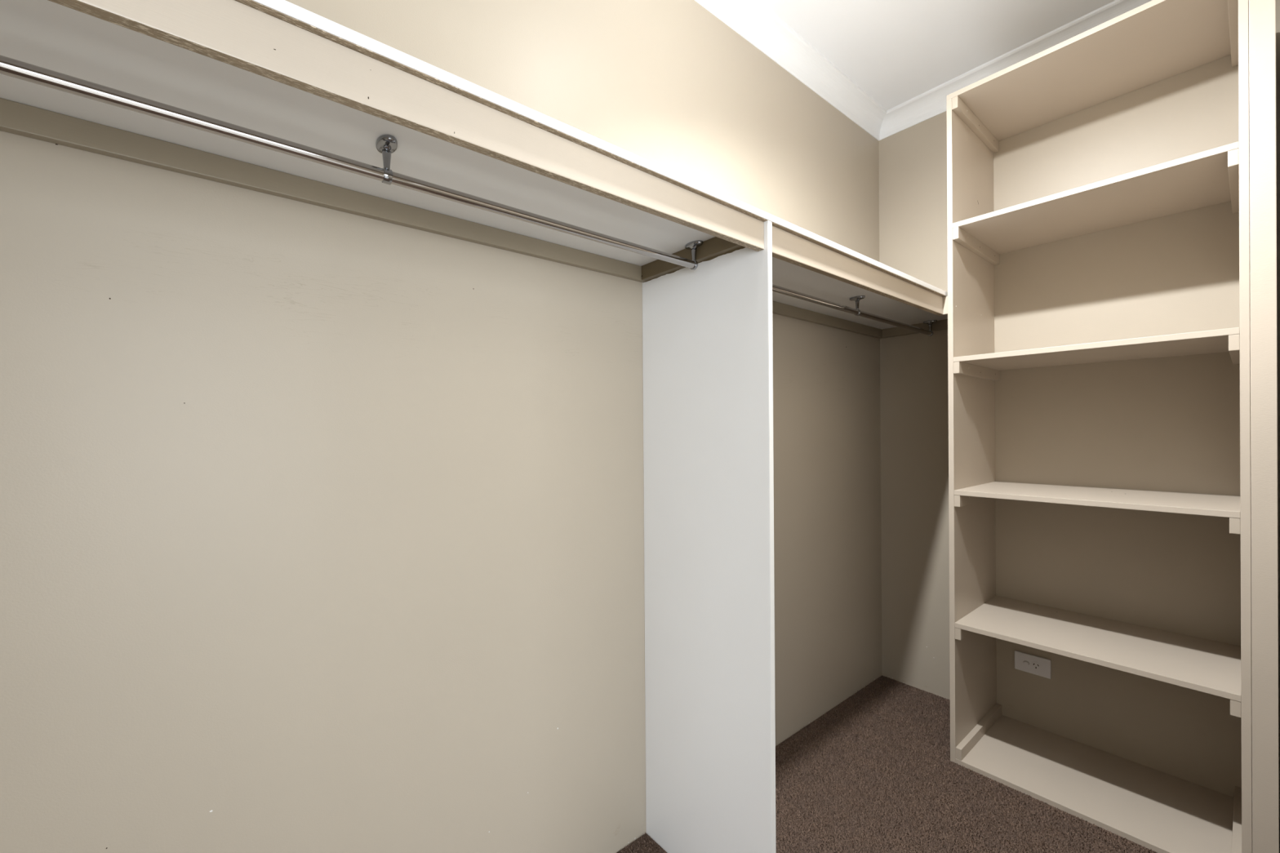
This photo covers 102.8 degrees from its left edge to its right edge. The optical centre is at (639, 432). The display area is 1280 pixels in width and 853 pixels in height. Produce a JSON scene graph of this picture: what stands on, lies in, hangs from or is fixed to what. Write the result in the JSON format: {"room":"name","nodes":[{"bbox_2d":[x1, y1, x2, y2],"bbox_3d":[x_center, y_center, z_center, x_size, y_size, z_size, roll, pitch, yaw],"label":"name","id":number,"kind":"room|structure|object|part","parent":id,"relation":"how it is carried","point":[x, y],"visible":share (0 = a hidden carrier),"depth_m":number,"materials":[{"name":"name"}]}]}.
{"room":"walk-in closet","nodes":[
{"label":"walk-in closet","id":0,"kind":"room"},
{"bbox_2d":[0,0,881,852],"bbox_3d":[-0.042,-0.147,1.532,3.250,2.668,0.100,-1,0,-40],"label":"wall","id":1,"kind":"structure","parent":0,"point":[322,529],"depth_m":1.05,"materials":[{"name":"beige paint"}]},
{"bbox_2d":[0,0,947,338],"bbox_3d":[0.132,-0.460,1.321,3.046,0.081,0.461,-1,0,-40],"label":"shelf","id":2,"kind":"object","parent":1,"relation":"attached to","point":[284,69],"visible":0.84,"depth_m":0.81,"materials":[{"name":"beige wood"}]},
{"bbox_2d":[0,54,702,270],"bbox_3d":[-0.436,-0.446,0.830,1.526,0.067,0.058,-1,0,-40],"label":"rail","id":3,"kind":"object","parent":2,"relation":"attached to","point":[386,144],"visible":1,"depth_m":0.77,"materials":[{"name":"silver metal"}]},
{"bbox_3d":[-0.419,-0.450,0.844,0.014,0.036,0.014,-1,0,-40],"label":"stem","id":4,"kind":"part","parent":3,"relation":"part of","materials":[{"name":"silver metal"}]},
{"bbox_3d":[0.138,-0.455,1.308,0.014,0.036,0.014,-1,0,-40],"label":"stem","id":5,"kind":"part","parent":3,"relation":"part of","materials":[{"name":"silver metal"}]},
{"bbox_2d":[772,284,937,336],"bbox_3d":[0.736,-0.456,1.805,1.465,0.067,0.058,-1,0,-40],"label":"rail","id":6,"kind":"object","parent":2,"relation":"attached to","point":[780,290],"visible":0.63,"depth_m":1.83,"materials":[{"name":"silver metal"}]},
{"bbox_3d":[0.786,-0.461,1.847,0.014,0.036,0.014,-1,0,-40],"label":"stem","id":7,"kind":"part","parent":6,"relation":"part of","materials":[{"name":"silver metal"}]},
{"bbox_3d":[1.287,-0.465,2.264,0.014,0.036,0.014,-1,0,-40],"label":"stem","id":8,"kind":"part","parent":6,"relation":"part of","materials":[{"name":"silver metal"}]},
{"bbox_2d":[694,0,886,140],"bbox_3d":[0.003,-1.440,1.463,3.050,0.083,0.072,-1,0,-40],"label":"trim","id":9,"kind":"structure","parent":1,"relation":"attached to","point":[752,20],"depth_m":1.97,"materials":[{"name":"white paint"}]},
{"bbox_2d":[759,0,1115,110],"bbox_3d":[-0.257,-1.504,-0.906,6.720,0.060,3.620,-1,0,-40],"label":"ceiling","id":10,"kind":"structure","parent":0,"point":[896,51],"depth_m":1.90,"materials":[{"name":"white paint"}]},
{"bbox_2d":[617,675,1279,852],"bbox_3d":[0.378,1.212,1.018,3.320,0.066,1.460,-1,0,-40],"label":"floor","id":11,"kind":"structure","parent":0,"point":[875,772],"depth_m":1.64,"materials":[{"name":"brown carpet"}]},
{"bbox_2d":[642,220,776,852],"bbox_3d":[0.161,0.351,1.343,0.016,1.670,0.446,-1,0,-40],"label":"divider panel","id":12,"kind":"object","parent":11,"relation":"on","point":[708,339],"visible":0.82,"depth_m":1.31,"materials":[{"name":"white wood"}]},
{"bbox_2d":[946,0,1279,852],"bbox_3d":[1.515,-0.016,1.691,0.455,2.384,0.737,-1,0,-40],"label":"shelving unit","id":13,"kind":"object","parent":11,"relation":"on","point":[1155,41],"visible":1,"depth_m":1.62,"materials":[{"name":"beige paint"}]},
{"bbox_3d":[1.284,-0.007,1.967,0.455,2.366,0.017,-1,0,-40],"label":"panel","id":14,"kind":"part","parent":13,"relation":"part of","materials":[{"name":"beige paint"}]},
{"bbox_3d":[1.492,-1.200,1.704,0.454,0.017,0.694,-1,0,-40],"label":"shelf","id":15,"kind":"part","parent":13,"relation":"part of","materials":[{"name":"beige paint"}]},
{"bbox_3d":[1.509,1.167,1.710,0.454,0.017,0.660,-1,0,-40],"label":"shelf","id":16,"kind":"part","parent":13,"relation":"part of","materials":[{"name":"beige paint"}]},
{"bbox_3d":[1.496,-0.738,1.705,0.454,0.017,0.660,-1,0,-40],"label":"shelf","id":17,"kind":"part","parent":13,"relation":"part of","materials":[{"name":"beige paint"}]},
{"bbox_3d":[1.499,-0.262,1.706,0.454,0.017,0.660,-1,0,-40],"label":"shelf","id":18,"kind":"part","parent":13,"relation":"part of","materials":[{"name":"beige paint"}]},
{"bbox_3d":[1.502,0.211,1.708,0.454,0.017,0.660,-1,0,-40],"label":"shelf","id":19,"kind":"part","parent":13,"relation":"part of","materials":[{"name":"beige paint"}]},
{"bbox_3d":[1.506,0.682,1.709,0.454,0.017,0.660,-1,0,-40],"label":"shelf","id":20,"kind":"part","parent":13,"relation":"part of","materials":[{"name":"beige paint"}]},
{"bbox_3d":[1.718,-0.009,1.447,0.455,2.366,0.017,-1,0,-40],"label":"panel","id":21,"kind":"part","parent":13,"relation":"part of","materials":[{"name":"beige paint"}]},
{"bbox_2d":[878,0,1279,819],"bbox_3d":[1.629,-0.160,1.986,0.100,2.668,1.340,-1,0,-40],"label":"wall","id":22,"kind":"structure","parent":0,"point":[1166,424],"depth_m":1.86,"materials":[{"name":"beige paint"}]},
{"bbox_2d":[878,0,1151,141],"bbox_3d":[1.522,-1.452,1.966,0.072,0.083,1.240,-1,0,-40],"label":"trim","id":23,"kind":"structure","parent":22,"relation":"attached to","point":[931,103],"depth_m":2.08,"materials":[{"name":"white paint"}]},
{"bbox_2d":[1014,650,1051,679],"bbox_3d":[1.545,0.913,2.011,0.012,0.073,0.116,-1,0,-40],"label":"power outlet","id":24,"kind":"object","parent":22,"relation":"attached to","point":[1037,665],"visible":1,"depth_m":2.01,"materials":[{"name":"white plastic"}]},
{"bbox_2d":[1031,661,1041,670],"bbox_3d":[1.551,0.914,1.999,0.001,0.033,0.033,-1,0,-40],"label":"socket","id":25,"kind":"object","parent":24,"relation":"attached to","point":[1035,665],"depth_m":2.00,"materials":[{"name":"white plastic"}]}
]}

